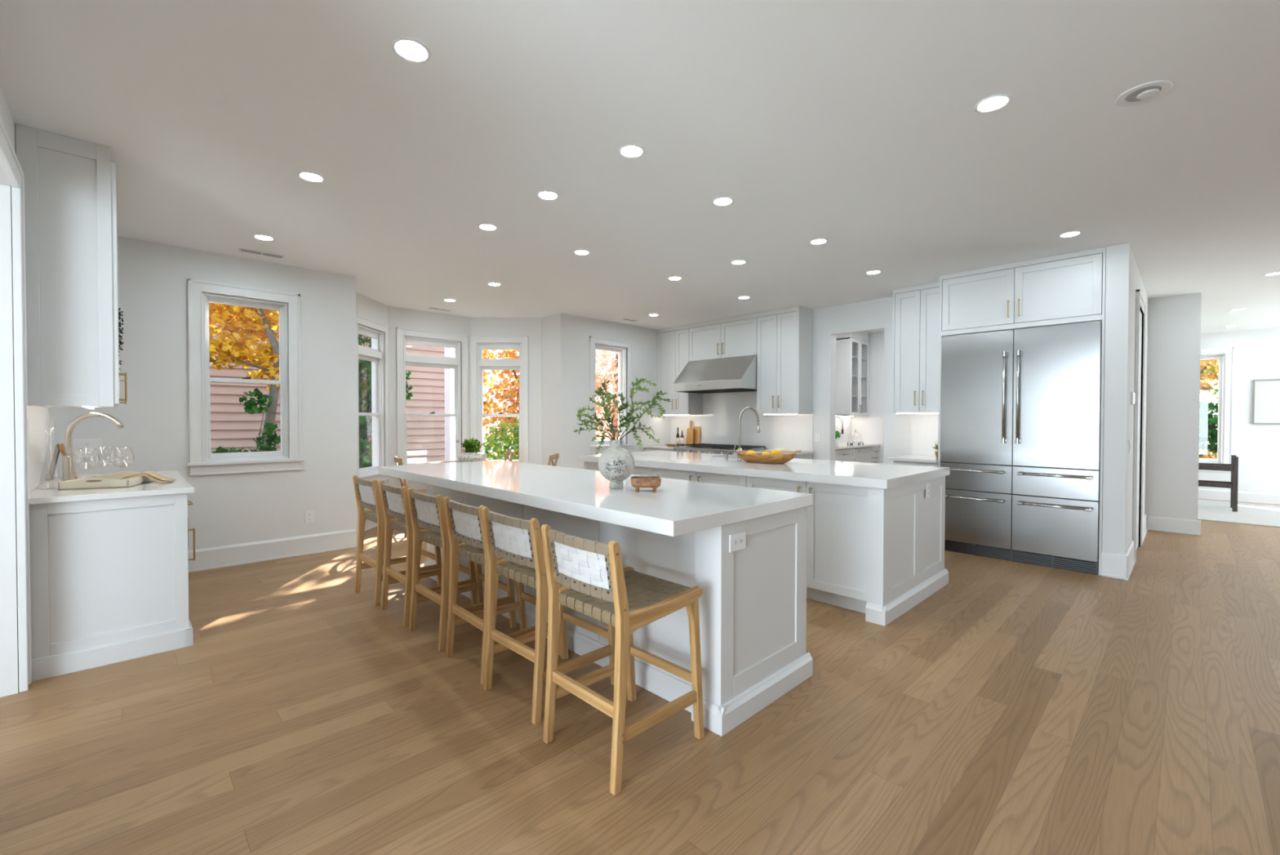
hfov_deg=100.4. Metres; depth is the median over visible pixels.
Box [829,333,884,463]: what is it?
door frame
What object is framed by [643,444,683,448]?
countertop
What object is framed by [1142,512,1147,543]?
baseboard
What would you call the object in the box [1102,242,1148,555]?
wall
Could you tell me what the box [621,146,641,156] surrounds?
diffuser
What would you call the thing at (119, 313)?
trailing plant
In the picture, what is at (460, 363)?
window
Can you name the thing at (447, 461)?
dining table
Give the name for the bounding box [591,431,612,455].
leafy branch
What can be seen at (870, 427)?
wall
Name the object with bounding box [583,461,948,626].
kitchen island
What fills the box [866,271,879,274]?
diffuser
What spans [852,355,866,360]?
shelf
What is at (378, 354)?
window
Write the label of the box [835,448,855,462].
base cabinet
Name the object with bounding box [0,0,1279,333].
ceiling
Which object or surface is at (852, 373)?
upper cabinet
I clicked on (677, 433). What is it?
oil bottle
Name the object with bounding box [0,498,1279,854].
floor
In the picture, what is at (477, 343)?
window
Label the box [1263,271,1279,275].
recessed light
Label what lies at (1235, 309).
recessed light
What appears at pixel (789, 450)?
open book
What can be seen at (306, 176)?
diffuser
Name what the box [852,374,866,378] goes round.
shelf
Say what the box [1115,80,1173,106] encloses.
ceiling speaker
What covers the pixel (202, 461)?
window
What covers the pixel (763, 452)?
lemon
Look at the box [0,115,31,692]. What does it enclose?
trim opening
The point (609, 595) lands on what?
bar stool
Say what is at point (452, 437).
ground
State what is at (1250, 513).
area rug
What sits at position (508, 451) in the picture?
dining chair
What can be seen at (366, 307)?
wall
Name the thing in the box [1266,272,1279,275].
diffuser
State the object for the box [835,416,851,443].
backsplash
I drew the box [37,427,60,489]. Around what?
glass decanter
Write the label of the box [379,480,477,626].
bar stool
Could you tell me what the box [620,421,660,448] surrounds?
leafy branch
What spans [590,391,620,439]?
leafy branch
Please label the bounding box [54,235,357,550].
wall
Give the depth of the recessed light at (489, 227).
4.05 m
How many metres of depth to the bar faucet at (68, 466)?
3.38 m
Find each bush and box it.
[482,417,519,459]
[1198,400,1217,458]
[1199,448,1217,458]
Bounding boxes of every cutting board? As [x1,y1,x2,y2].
[685,420,693,444]
[693,426,700,443]
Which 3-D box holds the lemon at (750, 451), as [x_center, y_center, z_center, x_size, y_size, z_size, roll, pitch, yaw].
[1.006,0.240,4.825,0.070,0.066,0.091,-1,1,-44]
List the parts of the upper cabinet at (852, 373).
door, door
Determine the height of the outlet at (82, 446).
0.115 m
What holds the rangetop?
on the countertop at (802, 452)
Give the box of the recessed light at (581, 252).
[573,249,590,255]
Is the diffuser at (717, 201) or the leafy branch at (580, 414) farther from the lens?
the diffuser at (717, 201)
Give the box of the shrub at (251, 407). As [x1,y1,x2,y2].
[212,387,280,453]
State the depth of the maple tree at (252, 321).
7.17 m
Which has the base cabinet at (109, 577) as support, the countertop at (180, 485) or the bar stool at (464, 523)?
the countertop at (180, 485)
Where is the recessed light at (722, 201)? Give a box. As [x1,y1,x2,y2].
[711,196,733,206]
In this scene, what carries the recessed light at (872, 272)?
in the ceiling
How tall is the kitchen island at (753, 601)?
0.875 m
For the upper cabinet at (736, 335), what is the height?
0.574 m
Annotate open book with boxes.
[764,448,801,452]
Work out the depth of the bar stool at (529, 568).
2.48 m
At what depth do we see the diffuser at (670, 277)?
5.50 m
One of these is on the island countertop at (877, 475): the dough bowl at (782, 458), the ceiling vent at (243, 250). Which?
the dough bowl at (782, 458)
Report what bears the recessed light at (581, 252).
in the ceiling
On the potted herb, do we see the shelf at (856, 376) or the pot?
the pot
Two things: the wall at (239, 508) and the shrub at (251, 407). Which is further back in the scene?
the shrub at (251, 407)
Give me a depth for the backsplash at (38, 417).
3.14 m
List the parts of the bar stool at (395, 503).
leg, woven backrest, rail, woven seat, leg, leg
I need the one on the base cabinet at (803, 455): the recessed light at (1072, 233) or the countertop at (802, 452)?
the countertop at (802, 452)
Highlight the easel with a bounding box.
[47,443,77,479]
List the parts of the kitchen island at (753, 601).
panel, molding, panel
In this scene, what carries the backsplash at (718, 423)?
attached to the wall at (877, 314)
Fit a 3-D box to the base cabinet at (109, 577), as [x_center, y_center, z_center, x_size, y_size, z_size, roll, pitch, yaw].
[-3.303,0.817,3.367,0.668,0.887,1.386,-1,1,-44]
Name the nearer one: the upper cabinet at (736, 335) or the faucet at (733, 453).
the faucet at (733, 453)
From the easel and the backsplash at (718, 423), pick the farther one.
the backsplash at (718, 423)
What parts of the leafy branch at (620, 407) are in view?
stem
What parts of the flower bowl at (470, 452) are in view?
flower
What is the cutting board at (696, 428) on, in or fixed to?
on the countertop at (664, 446)
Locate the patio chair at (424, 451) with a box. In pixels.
[407,449,426,462]
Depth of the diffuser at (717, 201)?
3.56 m
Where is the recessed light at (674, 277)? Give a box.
[667,275,681,279]
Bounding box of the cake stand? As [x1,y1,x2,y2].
[846,430,863,444]
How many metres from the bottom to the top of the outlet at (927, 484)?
0.115 m
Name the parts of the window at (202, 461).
sash, sill, sash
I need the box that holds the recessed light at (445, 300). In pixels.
[444,298,456,302]
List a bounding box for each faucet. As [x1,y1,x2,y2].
[62,412,124,480]
[731,406,759,458]
[835,416,843,433]
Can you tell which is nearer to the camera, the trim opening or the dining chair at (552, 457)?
the trim opening
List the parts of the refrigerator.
handle, drawer, handle, door, drawer, handle, handle, handle, handle, drawer, drawer, door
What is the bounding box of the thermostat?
[1130,391,1135,404]
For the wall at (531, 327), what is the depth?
7.65 m
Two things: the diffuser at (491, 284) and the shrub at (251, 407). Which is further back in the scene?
the shrub at (251, 407)
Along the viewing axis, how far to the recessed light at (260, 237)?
4.29 m
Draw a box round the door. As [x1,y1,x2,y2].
[1132,288,1146,560]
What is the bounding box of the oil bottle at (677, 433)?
[675,427,679,444]
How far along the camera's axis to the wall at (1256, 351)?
8.56 m
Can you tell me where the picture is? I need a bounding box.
[1252,378,1279,424]
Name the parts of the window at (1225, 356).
fixed sash, sill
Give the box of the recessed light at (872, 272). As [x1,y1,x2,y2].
[865,270,881,274]
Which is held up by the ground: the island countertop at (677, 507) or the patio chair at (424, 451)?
the patio chair at (424, 451)
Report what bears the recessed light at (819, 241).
in the ceiling
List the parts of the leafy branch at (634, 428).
stem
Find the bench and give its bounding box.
[1198,454,1238,511]
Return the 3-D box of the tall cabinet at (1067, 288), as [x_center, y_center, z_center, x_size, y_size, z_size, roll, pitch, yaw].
[3.678,-0.142,5.156,0.638,2.774,1.269,-1,1,-44]
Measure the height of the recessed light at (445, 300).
0.006 m
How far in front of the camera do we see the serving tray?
3.06 m
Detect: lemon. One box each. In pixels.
[746,449,756,454]
[761,451,769,454]
[770,449,781,453]
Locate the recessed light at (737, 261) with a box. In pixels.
[730,259,746,264]
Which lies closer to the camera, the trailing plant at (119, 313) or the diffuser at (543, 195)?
the diffuser at (543, 195)
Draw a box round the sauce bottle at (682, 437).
[680,430,684,444]
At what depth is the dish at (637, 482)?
2.78 m
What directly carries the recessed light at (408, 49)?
in the ceiling
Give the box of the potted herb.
[835,430,840,445]
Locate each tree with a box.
[208,302,279,451]
[482,349,519,439]
[595,349,617,439]
[1200,359,1218,392]
[1200,363,1218,399]
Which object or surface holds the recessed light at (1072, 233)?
in the ceiling
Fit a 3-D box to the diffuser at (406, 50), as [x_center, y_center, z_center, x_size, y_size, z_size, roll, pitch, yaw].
[-0.905,-1.492,2.110,0.113,0.003,0.113,1,1,40]
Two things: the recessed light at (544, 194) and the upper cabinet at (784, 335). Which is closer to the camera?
the recessed light at (544, 194)
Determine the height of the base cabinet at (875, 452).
0.885 m
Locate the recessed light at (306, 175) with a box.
[297,171,324,182]
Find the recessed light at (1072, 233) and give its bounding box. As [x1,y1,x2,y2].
[1057,231,1081,237]
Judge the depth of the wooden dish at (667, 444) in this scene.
8.34 m
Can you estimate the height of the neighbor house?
5.150 m
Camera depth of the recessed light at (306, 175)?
3.21 m
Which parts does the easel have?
panel, panel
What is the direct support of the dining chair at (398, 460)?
on the floor
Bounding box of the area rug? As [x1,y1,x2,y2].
[1197,499,1279,527]
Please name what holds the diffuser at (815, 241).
attached to the recessed light at (819, 241)
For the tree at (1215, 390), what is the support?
on the ground
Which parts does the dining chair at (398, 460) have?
rail, leg, seat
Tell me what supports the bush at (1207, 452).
on the ground
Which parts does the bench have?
seat rail, arm rail, seat rail, arm rail, leg, leg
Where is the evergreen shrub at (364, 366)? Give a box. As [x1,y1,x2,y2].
[358,333,413,468]
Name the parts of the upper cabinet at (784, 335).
door, handle, light strip, door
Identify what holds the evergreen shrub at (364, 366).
on the ground
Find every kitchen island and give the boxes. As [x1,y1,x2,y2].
[423,484,813,736]
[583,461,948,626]
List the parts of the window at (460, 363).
sash, transom sash, sash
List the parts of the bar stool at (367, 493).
leg, woven backrest, rail, woven seat, leg, leg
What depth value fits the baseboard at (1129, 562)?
4.56 m
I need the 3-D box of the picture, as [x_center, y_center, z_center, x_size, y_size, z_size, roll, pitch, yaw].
[10.055,-0.401,8.280,0.030,0.706,0.700,-1,1,-44]
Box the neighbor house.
[208,309,450,462]
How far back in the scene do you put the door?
5.33 m
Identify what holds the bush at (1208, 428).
on the ground
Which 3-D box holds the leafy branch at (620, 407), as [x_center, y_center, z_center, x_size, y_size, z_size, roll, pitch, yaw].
[-0.076,-0.012,2.976,0.133,0.397,0.049,0,1,-25]
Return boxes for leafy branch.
[573,419,612,438]
[576,404,613,439]
[589,379,617,439]
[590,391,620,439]
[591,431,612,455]
[617,390,635,439]
[619,377,656,439]
[620,390,671,439]
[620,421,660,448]
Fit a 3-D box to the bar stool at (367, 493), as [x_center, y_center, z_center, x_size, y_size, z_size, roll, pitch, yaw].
[-1.849,0.808,4.074,0.445,0.889,0.513,1,1,45]
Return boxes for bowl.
[456,437,487,462]
[736,449,796,463]
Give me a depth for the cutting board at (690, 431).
8.48 m
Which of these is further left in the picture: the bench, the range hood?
the range hood
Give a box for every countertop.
[28,470,194,504]
[378,459,813,536]
[577,450,950,488]
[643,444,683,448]
[751,448,814,454]
[835,443,880,449]
[888,454,937,462]
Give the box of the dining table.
[413,460,460,464]
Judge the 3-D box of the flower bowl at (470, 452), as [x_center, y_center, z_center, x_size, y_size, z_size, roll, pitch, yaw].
[-2.095,0.287,6.672,0.350,0.332,0.358,-1,1,-44]
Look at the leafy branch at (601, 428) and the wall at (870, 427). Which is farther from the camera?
the wall at (870, 427)
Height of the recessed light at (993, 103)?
0.006 m
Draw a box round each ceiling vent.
[238,248,284,258]
[426,306,452,311]
[622,318,637,321]
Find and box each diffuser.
[255,235,272,239]
[300,173,322,181]
[395,40,426,60]
[480,224,495,230]
[488,283,499,285]
[538,191,556,199]
[575,250,588,254]
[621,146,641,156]
[669,276,679,279]
[714,198,731,204]
[732,260,744,264]
[811,239,826,244]
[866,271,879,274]
[977,96,1007,111]
[1061,231,1079,236]
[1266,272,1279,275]
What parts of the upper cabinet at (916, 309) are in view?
door, light strip, handle, door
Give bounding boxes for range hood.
[673,355,756,393]
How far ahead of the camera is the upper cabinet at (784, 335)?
7.00 m
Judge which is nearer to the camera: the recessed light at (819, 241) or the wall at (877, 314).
the recessed light at (819, 241)
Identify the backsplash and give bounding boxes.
[27,405,50,493]
[670,391,813,450]
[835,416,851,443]
[910,413,938,455]
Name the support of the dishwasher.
on the floor
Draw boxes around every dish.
[631,475,661,491]
[665,443,677,445]
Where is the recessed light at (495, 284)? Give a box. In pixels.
[487,282,501,286]
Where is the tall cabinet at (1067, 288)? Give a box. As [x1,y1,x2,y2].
[937,246,1106,575]
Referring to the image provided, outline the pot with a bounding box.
[835,438,839,445]
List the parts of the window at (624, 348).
sash, sash, sill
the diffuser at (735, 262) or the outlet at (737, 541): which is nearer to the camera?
the outlet at (737, 541)
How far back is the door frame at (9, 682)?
2.52 m
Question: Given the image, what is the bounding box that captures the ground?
[449,431,1214,460]
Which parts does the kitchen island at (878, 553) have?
door, door, door, door, door, door, panel, molding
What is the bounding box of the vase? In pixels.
[598,440,634,488]
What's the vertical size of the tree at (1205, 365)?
4.320 m
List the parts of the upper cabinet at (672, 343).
door, light strip, door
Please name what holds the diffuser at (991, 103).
attached to the recessed light at (993, 103)
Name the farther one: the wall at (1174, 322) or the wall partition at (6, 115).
the wall at (1174, 322)
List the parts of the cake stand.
plate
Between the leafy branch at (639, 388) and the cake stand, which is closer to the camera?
the leafy branch at (639, 388)
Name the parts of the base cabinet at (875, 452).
drawer, door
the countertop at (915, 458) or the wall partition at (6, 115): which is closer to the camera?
the wall partition at (6, 115)
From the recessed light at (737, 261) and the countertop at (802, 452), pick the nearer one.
the recessed light at (737, 261)
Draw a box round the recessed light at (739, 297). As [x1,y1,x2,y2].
[737,296,750,298]
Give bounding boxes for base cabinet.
[29,493,195,681]
[644,447,673,451]
[793,453,812,459]
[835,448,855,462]
[870,445,879,462]
[893,460,937,466]
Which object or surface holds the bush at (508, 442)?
on the ground
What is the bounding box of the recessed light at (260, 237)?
[253,234,275,240]
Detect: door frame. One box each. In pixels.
[0,183,18,697]
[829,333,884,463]
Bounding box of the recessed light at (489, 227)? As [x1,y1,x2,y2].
[477,223,497,231]
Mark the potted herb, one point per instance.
(837, 433)
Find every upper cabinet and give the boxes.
[656,324,702,415]
[688,312,757,361]
[756,305,812,414]
[835,332,869,415]
[892,282,939,413]
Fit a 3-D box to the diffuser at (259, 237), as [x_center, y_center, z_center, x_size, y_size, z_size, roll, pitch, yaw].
[-3.024,-1.526,4.286,0.113,0.003,0.113,0,1,-27]
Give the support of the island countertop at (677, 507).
on the kitchen island at (753, 601)
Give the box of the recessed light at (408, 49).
[391,37,431,62]
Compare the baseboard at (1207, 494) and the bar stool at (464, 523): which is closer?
the bar stool at (464, 523)
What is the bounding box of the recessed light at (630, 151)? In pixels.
[618,144,644,158]
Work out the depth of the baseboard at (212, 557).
4.97 m
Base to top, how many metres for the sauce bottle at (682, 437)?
0.245 m
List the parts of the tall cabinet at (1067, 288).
door, handle, door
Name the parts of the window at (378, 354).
sash, transom sash, sash, sill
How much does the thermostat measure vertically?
0.110 m
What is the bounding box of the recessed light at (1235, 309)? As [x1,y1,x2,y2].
[1230,308,1245,311]
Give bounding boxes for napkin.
[119,471,175,482]
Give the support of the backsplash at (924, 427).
attached to the wall at (877, 314)
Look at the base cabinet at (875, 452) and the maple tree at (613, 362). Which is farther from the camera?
the maple tree at (613, 362)
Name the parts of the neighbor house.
corner trim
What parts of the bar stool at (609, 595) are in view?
leg, woven backrest, seat rail, rail, leg, woven seat, leg, rail, leg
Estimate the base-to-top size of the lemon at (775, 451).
0.067 m
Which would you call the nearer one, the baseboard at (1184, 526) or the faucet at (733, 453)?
the faucet at (733, 453)
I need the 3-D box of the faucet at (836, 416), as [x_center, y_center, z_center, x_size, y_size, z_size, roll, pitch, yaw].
[3.061,0.052,8.335,0.044,0.454,0.246,-1,1,-44]
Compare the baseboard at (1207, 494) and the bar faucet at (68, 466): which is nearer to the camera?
the bar faucet at (68, 466)
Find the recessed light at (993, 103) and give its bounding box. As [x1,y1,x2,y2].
[974,93,1011,113]
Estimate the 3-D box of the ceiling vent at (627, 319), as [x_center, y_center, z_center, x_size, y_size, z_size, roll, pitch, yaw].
[-0.149,-1.571,7.802,0.244,0.004,0.094,-1,1,-44]
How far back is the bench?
7.73 m
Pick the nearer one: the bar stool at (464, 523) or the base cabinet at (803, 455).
the bar stool at (464, 523)
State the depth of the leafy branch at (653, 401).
2.96 m
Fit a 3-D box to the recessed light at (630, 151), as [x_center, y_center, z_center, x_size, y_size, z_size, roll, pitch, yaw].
[-0.046,-1.500,2.900,0.144,0.006,0.144,-1,1,-44]
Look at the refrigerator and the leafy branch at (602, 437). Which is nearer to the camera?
the leafy branch at (602, 437)
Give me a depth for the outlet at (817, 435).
7.00 m
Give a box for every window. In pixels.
[186,278,304,475]
[355,314,390,481]
[395,327,468,478]
[470,335,528,462]
[588,336,634,453]
[1198,346,1234,471]
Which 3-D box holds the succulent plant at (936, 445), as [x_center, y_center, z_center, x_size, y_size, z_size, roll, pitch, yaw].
[3.221,0.229,5.706,0.215,0.193,0.154,-1,1,-44]
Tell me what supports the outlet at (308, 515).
attached to the wall at (239, 508)
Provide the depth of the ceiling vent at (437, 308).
7.04 m
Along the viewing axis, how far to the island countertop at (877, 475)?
4.25 m
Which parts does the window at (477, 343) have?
sash, transom sash, sash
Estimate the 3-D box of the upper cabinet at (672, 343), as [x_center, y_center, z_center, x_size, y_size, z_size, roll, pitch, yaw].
[0.616,-0.887,8.492,0.374,1.389,0.686,-1,1,-44]
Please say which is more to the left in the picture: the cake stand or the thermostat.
the cake stand
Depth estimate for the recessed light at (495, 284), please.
5.75 m
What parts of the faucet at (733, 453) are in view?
handle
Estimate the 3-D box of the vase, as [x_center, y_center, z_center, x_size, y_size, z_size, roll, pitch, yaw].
[-0.131,0.202,2.949,0.201,0.266,0.201,-1,1,-44]
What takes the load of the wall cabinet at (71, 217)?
attached to the wall partition at (6, 115)
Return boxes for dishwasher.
[853,446,873,462]
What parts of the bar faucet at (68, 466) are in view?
spout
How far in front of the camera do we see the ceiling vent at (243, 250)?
4.69 m
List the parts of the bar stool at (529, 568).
leg, rail, woven backrest, leg, woven seat, leg, leg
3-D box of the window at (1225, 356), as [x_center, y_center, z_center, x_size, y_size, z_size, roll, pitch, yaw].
[9.312,-0.298,9.136,0.205,2.033,1.180,-1,1,-44]
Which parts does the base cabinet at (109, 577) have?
molding, handle, handle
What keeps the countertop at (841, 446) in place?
on the base cabinet at (849, 454)
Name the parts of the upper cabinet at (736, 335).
door, door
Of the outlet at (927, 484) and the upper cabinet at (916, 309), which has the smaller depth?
the outlet at (927, 484)
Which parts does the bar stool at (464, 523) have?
leg, rail, woven backrest, leg, woven seat, leg, leg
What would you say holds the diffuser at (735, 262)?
attached to the recessed light at (737, 261)
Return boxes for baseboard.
[187,528,355,572]
[356,517,377,530]
[1101,552,1128,579]
[1124,539,1135,580]
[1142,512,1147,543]
[1146,515,1200,535]
[1198,488,1279,504]
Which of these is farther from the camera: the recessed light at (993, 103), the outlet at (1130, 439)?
the outlet at (1130, 439)
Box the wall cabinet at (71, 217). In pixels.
[15,123,127,408]
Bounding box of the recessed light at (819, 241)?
[809,238,827,244]
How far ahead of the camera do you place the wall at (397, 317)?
7.05 m
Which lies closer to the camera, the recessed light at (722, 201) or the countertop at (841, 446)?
the recessed light at (722, 201)
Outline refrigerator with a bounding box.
[940,320,1102,574]
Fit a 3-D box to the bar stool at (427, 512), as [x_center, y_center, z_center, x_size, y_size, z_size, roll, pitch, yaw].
[-1.115,0.819,3.337,0.513,0.889,0.445,-1,1,-45]
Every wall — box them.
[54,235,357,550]
[355,292,388,517]
[387,306,471,489]
[471,317,542,464]
[542,315,553,465]
[553,313,670,468]
[811,296,918,463]
[850,331,884,463]
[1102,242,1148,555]
[1145,293,1201,519]
[1198,327,1279,493]
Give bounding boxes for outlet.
[71,438,102,453]
[304,510,313,523]
[728,531,746,552]
[787,432,793,440]
[814,432,820,441]
[925,481,929,497]
[1128,439,1130,453]
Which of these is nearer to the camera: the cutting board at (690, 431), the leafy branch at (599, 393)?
the leafy branch at (599, 393)
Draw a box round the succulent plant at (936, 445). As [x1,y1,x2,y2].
[932,441,937,457]
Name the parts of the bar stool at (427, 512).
leg, rail, woven backrest, woven seat, leg, leg, leg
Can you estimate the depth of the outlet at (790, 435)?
7.27 m
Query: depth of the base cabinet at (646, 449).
8.26 m
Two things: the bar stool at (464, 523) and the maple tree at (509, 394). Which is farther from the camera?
the maple tree at (509, 394)
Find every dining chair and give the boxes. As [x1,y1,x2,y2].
[394,456,426,537]
[504,449,513,461]
[547,453,558,466]
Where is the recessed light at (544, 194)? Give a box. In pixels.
[536,190,559,199]
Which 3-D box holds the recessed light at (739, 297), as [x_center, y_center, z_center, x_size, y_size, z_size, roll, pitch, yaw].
[1.239,-1.547,6.358,0.144,0.006,0.144,-1,1,-44]
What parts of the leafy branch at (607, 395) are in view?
stem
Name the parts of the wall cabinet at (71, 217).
door, door, door, handle, handle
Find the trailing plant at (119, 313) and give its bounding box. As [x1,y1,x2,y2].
[118,307,124,377]
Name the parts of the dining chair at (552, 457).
rail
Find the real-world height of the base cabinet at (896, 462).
0.880 m
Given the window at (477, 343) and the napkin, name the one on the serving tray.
the napkin
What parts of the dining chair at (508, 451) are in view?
rail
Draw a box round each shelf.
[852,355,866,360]
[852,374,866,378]
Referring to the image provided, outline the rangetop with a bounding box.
[673,443,768,454]
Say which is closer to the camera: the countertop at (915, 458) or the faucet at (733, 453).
the faucet at (733, 453)
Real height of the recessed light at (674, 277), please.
0.006 m
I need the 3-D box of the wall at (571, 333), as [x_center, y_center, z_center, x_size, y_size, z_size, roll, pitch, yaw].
[-0.345,-0.192,8.169,2.235,2.775,0.170,-1,1,-44]
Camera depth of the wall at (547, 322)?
7.55 m
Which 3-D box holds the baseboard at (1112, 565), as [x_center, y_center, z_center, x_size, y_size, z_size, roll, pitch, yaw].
[3.967,1.158,4.452,0.026,0.195,0.171,-1,1,-44]
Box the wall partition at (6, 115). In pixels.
[0,83,55,680]
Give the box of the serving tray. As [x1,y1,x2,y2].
[57,471,154,489]
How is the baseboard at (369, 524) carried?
attached to the wall at (366, 307)
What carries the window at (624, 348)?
in the wall at (571, 333)
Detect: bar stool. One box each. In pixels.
[352,475,441,605]
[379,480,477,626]
[407,487,516,651]
[443,496,560,684]
[481,506,615,724]
[541,524,704,795]

